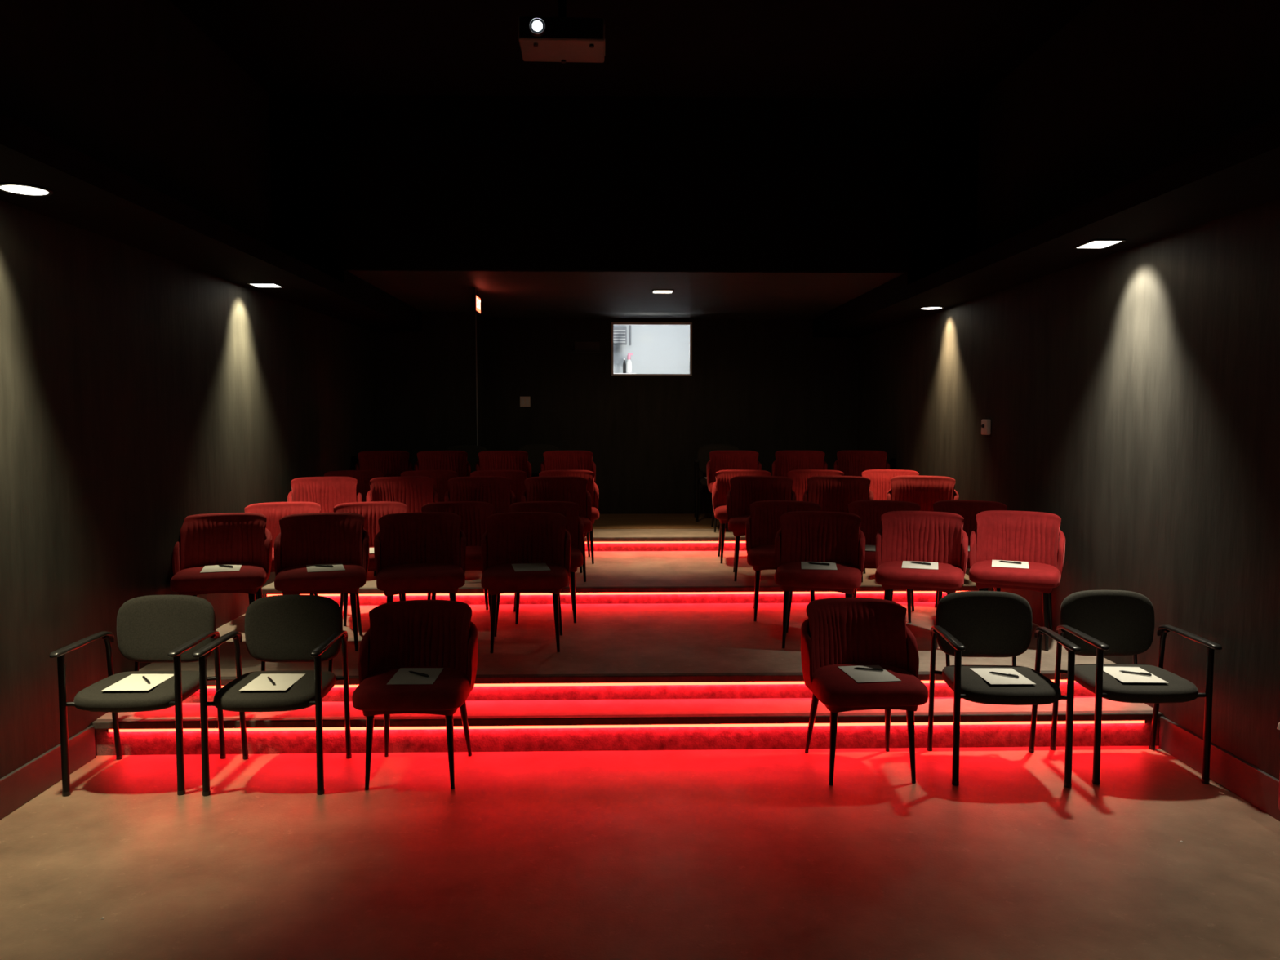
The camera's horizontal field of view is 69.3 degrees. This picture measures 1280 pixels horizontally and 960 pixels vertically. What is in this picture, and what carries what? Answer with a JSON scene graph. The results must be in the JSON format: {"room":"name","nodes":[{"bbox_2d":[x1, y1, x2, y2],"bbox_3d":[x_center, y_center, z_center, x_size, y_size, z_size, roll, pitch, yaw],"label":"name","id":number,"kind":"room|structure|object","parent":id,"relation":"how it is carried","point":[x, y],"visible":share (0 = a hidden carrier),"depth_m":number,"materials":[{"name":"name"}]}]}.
{"room":"auditorium","nodes":[
{"label":"auditorium","id":0,"kind":"room"},
{"bbox_2d":[0,0,373,778],"bbox_3d":[-2.861,-0.648,4.645,0.100,4.350,12.700,0,4,-1],"label":"wall","id":1,"kind":"structure","parent":0,"point":[142,393],"depth_m":5.07,"materials":[{"name":"black paint"}]},
{"bbox_2d":[0,725,95,819],"bbox_3d":[-2.720,1.552,1.596,0.018,0.170,6.315,0,4,-1],"label":"baseboard","id":2,"kind":"structure","parent":1,"relation":"attached to","point":[21,785],"depth_m":4.30,"materials":[{"name":"paint"}]},
{"bbox_2d":[0,112,422,331],"bbox_3d":[-2.526,-1.344,4.236,0.550,0.214,11.960,0,4,-1],"label":"soffit","id":3,"kind":"structure","parent":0,"point":[89,194],"depth_m":4.77,"materials":[{"name":"black paint"}]},
{"bbox_2d":[0,182,53,196],"bbox_3d":[-2.556,-1.205,3.844,0.202,0.010,0.202,0,4,-1],"label":"recessed light","id":4,"kind":"object","parent":3,"relation":"in","point":[20,188],"visible":1,"depth_m":3.83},
{"bbox_2d":[247,282,284,288],"bbox_3d":[-2.672,-1.392,6.615,0.202,0.010,0.202,0,4,-1],"label":"recessed light","id":5,"kind":"object","parent":3,"relation":"in","point":[261,285],"visible":1,"depth_m":6.59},
{"bbox_2d":[372,311,484,471],"bbox_3d":[-2.394,-0.720,10.598,1.137,2.315,0.640,0,4,-1],"label":"wall","id":6,"kind":"structure","parent":0,"point":[424,381],"depth_m":10.26,"materials":[{"name":"black paint"}]},
{"bbox_2d":[475,313,478,445],"bbox_3d":[-1.810,-0.699,10.291,0.012,2.315,0.012,0,4,-1],"label":"trim","id":7,"kind":"structure","parent":6,"relation":"attached to","point":[475,313],"depth_m":10.26,"materials":[{"name":"grey ceramic"}]},
{"bbox_2d":[268,93,979,272],"bbox_3d":[-0.096,-2.334,7.330,5.570,1.345,0.060,0,4,-1],"label":"wall","id":8,"kind":"structure","parent":0,"point":[359,182],"depth_m":7.30,"materials":[{"name":"black paint"}]},
{"bbox_2d":[346,270,906,319],"bbox_3d":[-0.141,-1.829,9.127,5.570,0.095,3.540,0,4,-1],"label":"ceiling","id":9,"kind":"structure","parent":0,"point":[503,294],"depth_m":8.64,"materials":[{"name":"grey paint"}]},
{"bbox_2d":[471,287,480,314],"bbox_3d":[-1.483,-1.623,8.395,0.040,0.213,0.270,0,4,-1],"label":"exit sign","id":10,"kind":"object","parent":9,"relation":"hanging from","point":[476,300],"visible":1,"depth_m":8.29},
{"bbox_2d":[651,289,674,293],"bbox_3d":[0.209,-1.736,8.531,0.202,0.010,0.202,0,4,-1],"label":"recessed light","id":11,"kind":"object","parent":9,"relation":"in","point":[654,291],"visible":1,"depth_m":8.52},
{"bbox_2d":[138,602,1115,702],"bbox_3d":[-0.058,1.221,6.097,5.570,0.426,1.998,0,4,-1],"label":"step","id":12,"kind":"structure","parent":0,"point":[655,642],"depth_m":5.53,"materials":[{"name":"carpet"}]},
{"bbox_2d":[169,512,271,604],"bbox_3d":[-2.585,0.629,5.745,0.564,0.804,0.584,-1,4,-16],"label":"velvet chair","id":13,"kind":"object","parent":12,"relation":"on","point":[244,539],"visible":0.9,"depth_m":5.81,"materials":[{"name":"red fabric"}]},
{"bbox_2d":[200,564,242,573],"bbox_3d":[-2.572,0.542,5.694,0.216,0.003,0.280,-1,4,-19],"label":"paper sheet","id":14,"kind":"object","parent":13,"relation":"on","point":[210,568],"visible":1,"depth_m":5.67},
{"bbox_2d":[218,564,233,567],"bbox_3d":[-2.564,0.531,5.729,0.142,0.013,0.011,2,4,30],"label":"pen","id":15,"kind":"object","parent":14,"relation":"on","point":[226,566],"visible":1,"depth_m":5.72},
{"bbox_2d":[244,501,320,599],"bbox_3d":[-2.514,0.577,6.531,0.564,0.804,0.584,-1,4,-17],"label":"velvet chair","id":16,"kind":"object","parent":12,"relation":"on","point":[273,512],"visible":0.26,"depth_m":6.67,"materials":[{"name":"red fabric"}]},
{"bbox_2d":[274,512,369,651],"bbox_3d":[-1.973,0.628,5.759,0.564,0.804,0.585,-1,4,-15],"label":"velvet chair","id":17,"kind":"object","parent":12,"relation":"on","point":[303,540],"visible":0.92,"depth_m":5.82,"materials":[{"name":"red fabric"}]},
{"bbox_2d":[306,563,345,572],"bbox_3d":[-1.941,0.541,5.714,0.216,0.003,0.280,-2,4,-21],"label":"paper sheet","id":18,"kind":"object","parent":17,"relation":"on","point":[336,566],"visible":0.93,"depth_m":5.68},
{"bbox_2d":[313,564,333,567],"bbox_3d":[-1.962,0.531,5.738,0.142,0.013,0.011,1,4,19],"label":"pen","id":19,"kind":"object","parent":18,"relation":"on","point":[328,566],"visible":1,"depth_m":5.73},
{"bbox_2d":[333,501,407,626],"bbox_3d":[-1.892,0.575,6.549,0.564,0.804,0.584,-1,4,-19],"label":"velvet chair","id":20,"kind":"object","parent":12,"relation":"on","point":[371,511],"visible":0.25,"depth_m":6.70,"materials":[{"name":"red fabric"}]},
{"bbox_2d":[368,547,373,553],"bbox_3d":[-1.810,0.490,6.475,0.216,0.003,0.280,-2,4,-23],"label":"paper sheet","id":21,"kind":"object","parent":20,"relation":"on","point":[371,549],"visible":0.12,"depth_m":6.44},
{"bbox_2d":[373,511,466,603],"bbox_3d":[-1.364,0.627,5.773,0.564,0.804,0.584,-1,4,-13],"label":"velvet chair","id":22,"kind":"object","parent":12,"relation":"on","point":[425,552],"visible":0.95,"depth_m":5.83,"materials":[{"name":"red fabric"}]},
{"bbox_2d":[421,501,493,618],"bbox_3d":[-1.280,0.575,6.560,0.564,0.804,0.585,-1,4,-15],"label":"velvet chair","id":23,"kind":"object","parent":12,"relation":"on","point":[473,514],"visible":0.42,"depth_m":6.71,"materials":[{"name":"red fabric"}]},
{"bbox_2d":[480,511,571,653],"bbox_3d":[-0.711,0.627,5.785,0.564,0.804,0.585,0,4,-4],"label":"velvet chair","id":24,"kind":"object","parent":12,"relation":"on","point":[508,539],"visible":0.96,"depth_m":5.85,"materials":[{"name":"red fabric"}]},
{"bbox_2d":[511,563,551,571],"bbox_3d":[-0.677,0.539,5.736,0.216,0.003,0.280,-1,4,-12],"label":"paper sheet","id":25,"kind":"object","parent":24,"relation":"on","point":[522,566],"visible":1,"depth_m":5.73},
{"bbox_2d":[508,501,583,624],"bbox_3d":[-0.676,0.574,6.571,0.564,0.804,0.584,-1,4,-7],"label":"velvet chair","id":26,"kind":"object","parent":12,"relation":"on","point":[575,524],"visible":0.41,"depth_m":6.65,"materials":[{"name":"red fabric"}]},
{"bbox_2d":[206,680,1076,688],"bbox_3d":[-0.033,1.123,5.109,5.470,0.015,0.016,0,4,-1],"label":"led strip","id":27,"kind":"object","parent":12,"relation":"attached to","point":[1060,681],"visible":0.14,"depth_m":5.10,"materials":[{"name":"plastic"}]},
{"bbox_2d":[745,500,821,621],"bbox_3d":[1.034,0.571,6.616,0.564,0.804,0.585,1,4,9],"label":"velvet chair","id":28,"kind":"object","parent":12,"relation":"on","point":[762,525],"visible":0.6,"depth_m":6.72,"materials":[{"name":"red fabric"}]},
{"bbox_2d":[774,511,865,648],"bbox_3d":[1.129,0.623,5.839,0.564,0.804,0.584,1,4,14],"label":"velvet chair","id":29,"kind":"object","parent":12,"relation":"on","point":[818,536],"visible":0.9,"depth_m":5.90,"materials":[{"name":"red fabric"}]},
{"bbox_2d":[800,561,837,569],"bbox_3d":[1.118,0.536,5.788,0.216,0.003,0.280,1,4,10],"label":"paper sheet","id":30,"kind":"object","parent":29,"relation":"on","point":[805,565],"visible":0.96,"depth_m":5.77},
{"bbox_2d":[807,562,829,565],"bbox_3d":[1.122,0.525,5.817,0.142,0.013,0.011,2,4,29],"label":"pen","id":31,"kind":"object","parent":30,"relation":"on","point":[817,563],"visible":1,"depth_m":5.81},
{"bbox_2d":[848,500,920,622],"bbox_3d":[1.739,0.569,6.643,0.564,0.804,0.585,1,4,17],"label":"velvet chair","id":32,"kind":"object","parent":12,"relation":"on","point":[870,512],"visible":0.36,"depth_m":6.79,"materials":[{"name":"red fabric"}]},
{"bbox_2d":[865,545,875,551],"bbox_3d":[1.664,0.484,6.564,0.216,0.003,0.280,1,4,17],"label":"paper sheet","id":33,"kind":"object","parent":32,"relation":"on","point":[868,548],"visible":0.24,"depth_m":6.56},
{"bbox_2d":[875,511,968,600],"bbox_3d":[1.775,0.621,5.862,0.564,0.804,0.584,1,4,19],"label":"velvet chair","id":34,"kind":"object","parent":12,"relation":"on","point":[930,536],"visible":0.89,"depth_m":5.93,"materials":[{"name":"red fabric"}]},
{"bbox_2d":[901,560,937,569],"bbox_3d":[1.759,0.534,5.813,0.216,0.003,0.280,1,4,17],"label":"paper sheet","id":35,"kind":"object","parent":34,"relation":"on","point":[906,564],"visible":0.94,"depth_m":5.80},
{"bbox_2d":[909,561,931,564],"bbox_3d":[1.767,0.524,5.841,0.142,0.013,0.011,4,5,42],"label":"pen","id":36,"kind":"object","parent":35,"relation":"on","point":[924,563],"visible":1,"depth_m":5.83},
{"bbox_2d":[933,500,1007,607],"bbox_3d":[2.364,0.568,6.658,0.564,0.804,0.584,1,4,17],"label":"velvet chair","id":37,"kind":"object","parent":12,"relation":"on","point":[968,510],"visible":0.36,"depth_m":6.81,"materials":[{"name":"red fabric"}]},
{"bbox_2d":[968,510,1065,651],"bbox_3d":[2.387,0.620,5.887,0.564,0.804,0.584,2,4,25],"label":"velvet chair","id":38,"kind":"object","parent":12,"relation":"on","point":[1036,538],"visible":0.93,"depth_m":5.94,"materials":[{"name":"red fabric"}]},
{"bbox_2d":[991,560,1029,568],"bbox_3d":[2.340,0.531,5.852,0.216,0.003,0.280,2,4,21],"label":"paper sheet","id":39,"kind":"object","parent":38,"relation":"on","point":[994,562],"visible":0.97,"depth_m":5.83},
{"bbox_2d":[999,560,1022,564],"bbox_3d":[2.350,0.521,5.880,0.142,0.013,0.011,3,5,41],"label":"pen","id":40,"kind":"object","parent":39,"relation":"on","point":[1008,562],"visible":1,"depth_m":5.87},
{"bbox_2d":[262,551,991,604],"bbox_3d":[-0.108,1.027,8.013,5.570,0.556,1.948,0,4,-1],"label":"floor","id":41,"kind":"structure","parent":0,"point":[611,571],"depth_m":7.11,"materials":[{"name":"carpet"}]},
{"bbox_2d":[287,476,361,512],"bbox_3d":[-2.504,0.389,7.386,0.564,0.804,0.584,-2,4,-22],"label":"velvet chair","id":42,"kind":"object","parent":41,"relation":"on","point":[328,492],"visible":0.5,"depth_m":7.53,"materials":[{"name":"red fabric"}]},
{"bbox_2d":[324,470,382,502],"bbox_3d":[-2.547,0.329,8.282,0.564,0.804,0.584,-2,4,-21],"label":"velvet chair","id":43,"kind":"object","parent":41,"relation":"on","point":[363,477],"visible":0.27,"depth_m":8.45,"materials":[{"name":"red fabric"}]},
{"bbox_2d":[366,475,439,576],"bbox_3d":[-1.886,0.388,7.400,0.564,0.804,0.585,-1,4,-20],"label":"velvet chair","id":44,"kind":"object","parent":41,"relation":"on","point":[414,491],"visible":0.48,"depth_m":7.55,"materials":[{"name":"red fabric"}]},
{"bbox_2d":[400,470,457,502],"bbox_3d":[-1.870,0.328,8.297,0.564,0.804,0.584,-1,4,-19],"label":"velvet chair","id":45,"kind":"object","parent":41,"relation":"on","point":[441,477],"visible":0.26,"depth_m":8.46,"materials":[{"name":"red fabric"}]},
{"bbox_2d":[444,475,515,514],"bbox_3d":[-1.272,0.387,7.409,0.564,0.804,0.584,-1,4,-14],"label":"velvet chair","id":46,"kind":"object","parent":41,"relation":"on","point":[495,491],"visible":0.52,"depth_m":7.55,"materials":[{"name":"red fabric"}]},
{"bbox_2d":[470,470,526,502],"bbox_3d":[-1.260,0.327,8.306,0.564,0.804,0.584,-1,4,-11],"label":"velvet chair","id":47,"kind":"object","parent":41,"relation":"on","point":[517,477],"visible":0.27,"depth_m":8.45,"materials":[{"name":"red fabric"}]},
{"bbox_2d":[520,475,591,582],"bbox_3d":[-0.665,0.386,7.422,0.564,0.804,0.584,-1,4,-9],"label":"velvet chair","id":48,"kind":"object","parent":41,"relation":"on","point":[573,489],"visible":0.59,"depth_m":7.54,"materials":[{"name":"red fabric"}]},
{"bbox_2d":[538,470,599,564],"bbox_3d":[-0.648,0.326,8.320,0.564,0.804,0.584,-1,4,-9],"label":"velvet chair","id":49,"kind":"object","parent":41,"relation":"on","point":[592,487],"visible":0.3,"depth_m":8.42,"materials":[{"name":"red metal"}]},
{"bbox_2d":[265,591,962,596],"bbox_3d":[-0.083,0.863,7.045,5.470,0.015,0.016,0,4,-1],"label":"led strip","id":50,"kind":"object","parent":41,"relation":"attached to","point":[894,592],"visible":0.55,"depth_m":7.04,"materials":[{"name":"plastic"}]},
{"bbox_2d":[711,469,771,563],"bbox_3d":[0.934,0.323,8.359,0.564,0.804,0.584,0,4,4],"label":"velvet chair","id":51,"kind":"object","parent":41,"relation":"on","point":[722,486],"visible":0.44,"depth_m":8.44,"materials":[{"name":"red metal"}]},
{"bbox_2d":[726,475,796,581],"bbox_3d":[0.976,0.384,7.463,0.564,0.804,0.585,0,4,7],"label":"velvet chair","id":52,"kind":"object","parent":41,"relation":"on","point":[744,491],"visible":0.71,"depth_m":7.58,"materials":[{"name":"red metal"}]},
{"bbox_2d":[787,469,844,501],"bbox_3d":[1.583,0.322,8.381,0.564,0.804,0.584,1,4,13],"label":"velvet chair","id":53,"kind":"object","parent":41,"relation":"on","point":[799,477],"visible":0.3,"depth_m":8.54,"materials":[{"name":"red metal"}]},
{"bbox_2d":[803,475,874,582],"bbox_3d":[1.597,0.382,7.485,0.564,0.804,0.584,1,4,15],"label":"velvet chair","id":54,"kind":"object","parent":41,"relation":"on","point":[832,493],"visible":0.55,"depth_m":7.62,"materials":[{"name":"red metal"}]},
{"bbox_2d":[862,469,919,500],"bbox_3d":[2.257,0.320,8.407,0.564,0.804,0.585,1,4,20],"label":"velvet chair","id":55,"kind":"object","parent":41,"relation":"on","point":[880,484],"visible":0.3,"depth_m":8.57,"materials":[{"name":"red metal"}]},
{"bbox_2d":[886,475,959,511],"bbox_3d":[2.283,0.381,7.507,0.564,0.804,0.585,1,4,18],"label":"velvet chair","id":56,"kind":"object","parent":41,"relation":"on","point":[923,491],"visible":0.41,"depth_m":7.65,"materials":[{"name":"red fabric"}]},
{"bbox_2d":[92,695,1161,755],"bbox_3d":[-0.030,1.366,4.987,5.570,0.286,0.333,0,4,-1],"label":"step","id":57,"kind":"structure","parent":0,"point":[771,710],"depth_m":4.85,"materials":[{"name":"carpet"}]},
{"bbox_2d":[106,720,1146,732],"bbox_3d":[-0.031,1.282,4.834,5.420,0.015,0.016,0,4,-1],"label":"led strip","id":58,"kind":"object","parent":57,"relation":"attached to","point":[1074,722],"visible":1,"depth_m":4.82,"materials":[{"name":"plastic"}]},
{"bbox_2d":[168,0,1093,99],"bbox_3d":[0.022,-2.747,2.693,5.770,0.100,9.140,0,4,-1],"label":"ceiling","id":59,"kind":"structure","parent":0,"point":[812,49],"depth_m":6.24,"materials":[{"name":"black paint"}]},
{"bbox_2d":[518,0,605,63],"bbox_3d":[-0.395,-2.508,4.721,0.434,0.646,0.317,0,4,-2],"label":"projector","id":60,"kind":"object","parent":59,"relation":"hanging from","point":[563,39],"visible":1,"depth_m":4.62,"materials":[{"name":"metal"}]},
{"bbox_2d":[571,21,595,34],"bbox_3d":[-0.281,-2.249,4.605,0.120,0.060,0.002,0,4,-3],"label":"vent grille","id":61,"kind":"object","parent":60,"relation":"attached to","point":[576,22],"depth_m":4.60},
{"bbox_2d":[0,746,1279,959],"bbox_3d":[0.055,1.680,1.691,5.770,0.100,6.345,0,4,-1],"label":"floor","id":62,"kind":"structure","parent":0,"point":[722,854],"depth_m":3.64,"materials":[{"name":"concrete"}]},
{"bbox_2d":[48,595,226,796],"bbox_3d":[-2.393,1.021,4.485,0.575,0.842,0.572,0,4,-1],"label":"armchair","id":63,"kind":"object","parent":62,"relation":"on","point":[151,628],"visible":0.8,"depth_m":4.65,"materials":[{"name":"fabric"}]},
{"bbox_2d":[101,674,173,691],"bbox_3d":[-2.402,0.971,4.447,0.216,0.003,0.280,0,4,-1],"label":"paper sheet","id":64,"kind":"object","parent":63,"relation":"on","point":[133,682],"visible":0.98,"depth_m":4.43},
{"bbox_2d":[192,594,351,795],"bbox_3d":[-1.749,1.020,4.489,0.575,0.842,0.572,0,4,-1],"label":"armchair","id":65,"kind":"object","parent":62,"relation":"on","point":[292,628],"visible":0.98,"depth_m":4.67,"materials":[{"name":"fabric"}]},
{"bbox_2d":[239,673,305,690],"bbox_3d":[-1.763,0.971,4.452,0.216,0.003,0.280,0,4,-1],"label":"paper sheet","id":66,"kind":"object","parent":65,"relation":"on","point":[283,682],"visible":1,"depth_m":4.45,"materials":[{"name":"paper"}]},
{"bbox_2d":[351,600,477,790],"bbox_3d":[-1.086,1.036,4.538,0.564,0.804,0.584,0,4,-1],"label":"velvet chair","id":67,"kind":"object","parent":62,"relation":"on","point":[411,633],"visible":0.95,"depth_m":4.59,"materials":[{"name":"red fabric"}]},
{"bbox_2d":[386,667,444,684],"bbox_3d":[-1.085,0.949,4.485,0.216,0.003,0.280,0,4,-1],"label":"paper sheet","id":68,"kind":"object","parent":67,"relation":"on","point":[402,676],"visible":0.99,"depth_m":4.47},
{"bbox_2d":[408,671,428,676],"bbox_3d":[-1.076,0.940,4.495,0.142,0.013,0.011,3,5,36],"label":"pen","id":69,"kind":"object","parent":68,"relation":"on","point":[411,672],"visible":1,"depth_m":4.48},
{"bbox_2d":[800,597,928,785],"bbox_3d":[1.094,1.032,4.598,0.564,0.804,0.584,0,4,-3],"label":"velvet chair","id":70,"kind":"object","parent":62,"relation":"on","point":[837,632],"visible":0.91,"depth_m":4.66,"materials":[{"name":"red fabric"}]},
{"bbox_2d":[837,665,901,682],"bbox_3d":[1.118,0.946,4.526,0.216,0.003,0.280,-1,4,-7],"label":"paper sheet","id":71,"kind":"object","parent":70,"relation":"on","point":[858,675],"visible":0.98,"depth_m":4.50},
{"bbox_2d":[853,666,883,671],"bbox_3d":[1.130,0.934,4.578,0.142,0.013,0.011,1,4,18],"label":"pen","id":72,"kind":"object","parent":71,"relation":"on","point":[856,668],"visible":1,"depth_m":4.57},
{"bbox_2d":[926,591,1080,787],"bbox_3d":[1.771,1.014,4.591,0.575,0.842,0.572,0,4,3],"label":"armchair","id":73,"kind":"object","parent":62,"relation":"on","point":[969,624],"visible":0.94,"depth_m":4.77,"materials":[{"name":"fabric"}]},
{"bbox_2d":[970,667,1035,684],"bbox_3d":[1.780,0.964,4.553,0.216,0.003,0.280,0,4,0],"label":"paper sheet","id":74,"kind":"object","parent":73,"relation":"on","point":[992,678],"visible":0.98,"depth_m":4.53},
{"bbox_2d":[988,671,1018,677],"bbox_3d":[1.789,0.956,4.553,0.142,0.013,0.011,3,5,37],"label":"pen","id":75,"kind":"object","parent":74,"relation":"on","point":[993,673],"visible":1,"depth_m":4.54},
{"bbox_2d":[1049,590,1222,784],"bbox_3d":[2.435,1.012,4.618,0.575,0.842,0.572,0,4,0],"label":"armchair","id":76,"kind":"object","parent":62,"relation":"on","point":[1102,623],"visible":0.91,"depth_m":4.79,"materials":[{"name":"fabric"}]},
{"bbox_2d":[1102,666,1168,683],"bbox_3d":[2.430,0.962,4.580,0.216,0.003,0.280,0,4,2],"label":"paper sheet","id":77,"kind":"object","parent":76,"relation":"on","point":[1115,672],"visible":0.93,"depth_m":4.56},
{"bbox_2d":[1120,670,1151,675],"bbox_3d":[2.449,0.954,4.580,0.142,0.013,0.011,2,5,31],"label":"pen","id":78,"kind":"object","parent":77,"relation":"on","point":[1122,671],"visible":1,"depth_m":4.57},
{"bbox_2d":[613,324,689,373],"bbox_3d":[0.088,-1.326,12.130,4.100,2.600,2.130,0,4,-1],"label":"wall","id":79,"kind":"structure","parent":0,"point":[655,348],"depth_m":13.11,"materials":[{"name":"white paint"}]},
{"bbox_2d":[613,324,631,345],"bbox_3d":[-0.284,-2.096,13.002,0.322,0.400,0.163,0,4,-1],"label":"upper cabinet","id":80,"kind":"object","parent":79,"relation":"attached to","point":[620,334],"visible":0.59,"depth_m":12.93,"materials":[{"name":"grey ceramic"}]},
{"bbox_2d":[613,329,625,342],"bbox_3d":[-0.313,-2.007,12.929,0.220,0.172,0.006,0,4,-1],"label":"grille","id":81,"kind":"object","parent":80,"relation":"attached to","point":[619,335],"depth_m":12.93,"materials":[{"name":"metal"}]},
{"bbox_3d":[-0.416,-0.770,12.525,0.730,1.336,0.190,0,4,-1],"label":"shelf","id":82,"kind":"object","parent":79,"relation":"on","visible":0},
{"bbox_2d":[622,357,626,373],"bbox_3d":[-0.210,-1.538,12.444,0.040,0.205,0.040,0,4,-1],"label":"bottle","id":83,"kind":"object","parent":82,"relation":"on","point":[624,362],"visible":1,"depth_m":12.43,"materials":[{"name":"plastic"}]},
{"bbox_2d":[626,352,632,373],"bbox_3d":[-0.142,-1.570,12.443,0.092,0.270,0.080,0,4,-1],"label":"spray bottle","id":84,"kind":"object","parent":82,"relation":"on","point":[628,363],"visible":1,"depth_m":12.42,"materials":[{"name":"white plastic"}]},
{"bbox_2d":[584,513,746,551],"bbox_3d":[-0.159,0.823,10.013,5.570,0.696,2.168,0,4,-1],"label":"floor","id":85,"kind":"structure","parent":0,"point":[599,535],"depth_m":9.29,"materials":[{"name":"carpet"}]},
{"bbox_2d":[355,450,413,476],"bbox_3d":[-2.587,0.113,9.385,0.564,0.804,0.584,-1,4,-17],"label":"velvet chair","id":86,"kind":"object","parent":85,"relation":"on","point":[390,463],"visible":0.49,"depth_m":9.53,"materials":[{"name":"red fabric"}]},
{"bbox_2d":[414,450,471,476],"bbox_3d":[-1.996,0.112,9.398,0.564,0.804,0.585,-1,4,-15],"label":"velvet chair","id":87,"kind":"object","parent":85,"relation":"on","point":[456,461],"visible":0.44,"depth_m":9.54,"materials":[{"name":"red fabric"}]},
{"bbox_2d":[444,444,487,472],"bbox_3d":[-1.897,0.052,10.015,0.575,0.842,0.572,0,4,-5],"label":"armchair","id":88,"kind":"object","parent":85,"relation":"on","point":[473,451],"visible":0.13,"depth_m":10.22,"materials":[{"name":"fabric"}]},
{"bbox_2d":[475,450,531,478],"bbox_3d":[-1.381,0.111,9.411,0.564,0.804,0.584,-1,4,-11],"label":"velvet chair","id":89,"kind":"object","parent":85,"relation":"on","point":[488,460],"visible":0.37,"depth_m":9.55,"materials":[{"name":"red fabric"}]},
{"bbox_2d":[517,444,559,474],"bbox_3d":[-1.140,0.029,10.353,0.575,0.842,0.572,0,4,-4],"label":"armchair","id":90,"kind":"object","parent":85,"relation":"on","point":[535,451],"visible":0.12,"depth_m":10.55,"materials":[{"name":"fabric"}]},
{"bbox_2d":[540,450,595,482],"bbox_3d":[-0.728,0.110,9.425,0.564,0.804,0.584,0,4,-5],"label":"velvet chair","id":91,"kind":"object","parent":85,"relation":"on","point":[553,460],"visible":0.44,"depth_m":9.56,"materials":[{"name":"red fabric"}]},
{"bbox_2d":[585,541,746,543],"bbox_3d":[-0.132,0.601,8.931,5.470,0.015,0.016,0,4,-1],"label":"led strip","id":92,"kind":"object","parent":85,"relation":"attached to","point":[624,541],"visible":0.14,"depth_m":8.93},
{"bbox_2d":[693,444,739,521],"bbox_3d":[0.896,0.025,10.405,0.575,0.842,0.572,0,4,2],"label":"armchair","id":93,"kind":"object","parent":85,"relation":"on","point":[703,454],"visible":0.48,"depth_m":10.60,"materials":[{"name":"fabric"}]},
{"bbox_2d":[706,450,761,532],"bbox_3d":[0.963,0.107,9.468,0.564,0.804,0.584,0,4,3],"label":"velvet chair","id":94,"kind":"object","parent":85,"relation":"on","point":[719,460],"visible":0.59,"depth_m":9.60,"materials":[{"name":"red fabric"}]},
{"bbox_2d":[772,450,827,477],"bbox_3d":[1.636,0.106,9.488,0.564,0.804,0.585,1,4,9],"label":"velvet chair","id":95,"kind":"object","parent":85,"relation":"on","point":[785,461],"visible":0.52,"depth_m":9.62,"materials":[{"name":"red fabric"}]},
{"bbox_2d":[833,449,889,476],"bbox_3d":[2.275,0.105,9.506,0.564,0.804,0.584,1,4,11],"label":"velvet chair","id":96,"kind":"object","parent":85,"relation":"on","point":[853,462],"visible":0.45,"depth_m":9.65,"materials":[{"name":"red fabric"}]},
{"bbox_2d":[483,318,858,514],"bbox_3d":[-0.188,-1.076,11.011,5.570,4.350,0.120,0,4,-1],"label":"wall","id":97,"kind":"structure","parent":0,"point":[766,387],"depth_m":10.98,"materials":[{"name":"black paint"}]},
{"bbox_2d":[520,396,530,406],"bbox_3d":[-1.356,-0.925,10.925,0.120,0.120,0.011,0,4,-1],"label":"light switch","id":98,"kind":"object","parent":97,"relation":"attached to","point":[524,401],"visible":1,"depth_m":10.92,"materials":[{"name":"white plastic"}]},
{"bbox_2d":[611,322,692,375],"bbox_3d":[0.136,-1.554,11.063,0.952,0.627,0.250,0,4,-1],"label":"window","id":99,"kind":"structure","parent":97,"relation":"in","point":[612,323],"depth_m":10.94,"materials":[{"name":"white paint"}]},
{"bbox_2d":[813,115,1279,337],"bbox_3d":[2.484,-1.374,4.683,0.550,0.214,12.600,0,4,-1],"label":"soffit","id":100,"kind":"structure","parent":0,"point":[1240,172],"depth_m":4.75,"materials":[{"name":"black paint"}]},
{"bbox_2d":[919,306,943,310],"bbox_3d":[2.515,-1.484,7.985,0.202,0.010,0.202,0,4,-1],"label":"recessed light","id":101,"kind":"object","parent":100,"relation":"in","point":[926,308],"visible":1,"depth_m":7.97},
{"bbox_2d":[1072,239,1125,248],"bbox_3d":[2.503,-1.286,5.051,0.182,0.010,0.242,0,4,-1],"label":"recessed light","id":102,"kind":"object","parent":100,"relation":"in","point":[1094,243],"visible":1,"depth_m":5.03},
{"bbox_2d":[857,0,1279,779],"bbox_3d":[2.808,-0.658,4.790,0.100,4.350,12.700,0,4,-1],"label":"wall","id":103,"kind":"structure","parent":0,"point":[1130,397],"depth_m":5.12,"materials":[{"name":"black paint"}]},
{"bbox_2d":[981,419,991,435],"bbox_3d":[2.672,-0.409,7.169,0.050,0.120,0.110,0,4,-1],"label":"wall control box","id":104,"kind":"object","parent":103,"relation":"attached to","point":[985,424],"visible":1,"depth_m":7.13,"materials":[{"name":"white plastic"}]},
{"bbox_2d":[1159,716,1279,821],"bbox_3d":[2.830,1.542,1.738,0.018,0.170,6.315,0,4,-1],"label":"baseboard","id":105,"kind":"structure","parent":103,"relation":"attached to","point":[1255,786],"depth_m":4.35,"materials":[{"name":"paint"}]},
{"bbox_2d":[1276,722,1279,809],"bbox_3d":[2.705,1.178,3.818,0.170,0.397,0.108,0,4,-1],"label":"fire extinguisher","id":106,"kind":"object","parent":103,"relation":"attached to","point":[1278,724],"visible":1,"depth_m":3.84,"materials":[{"name":"red metal"}]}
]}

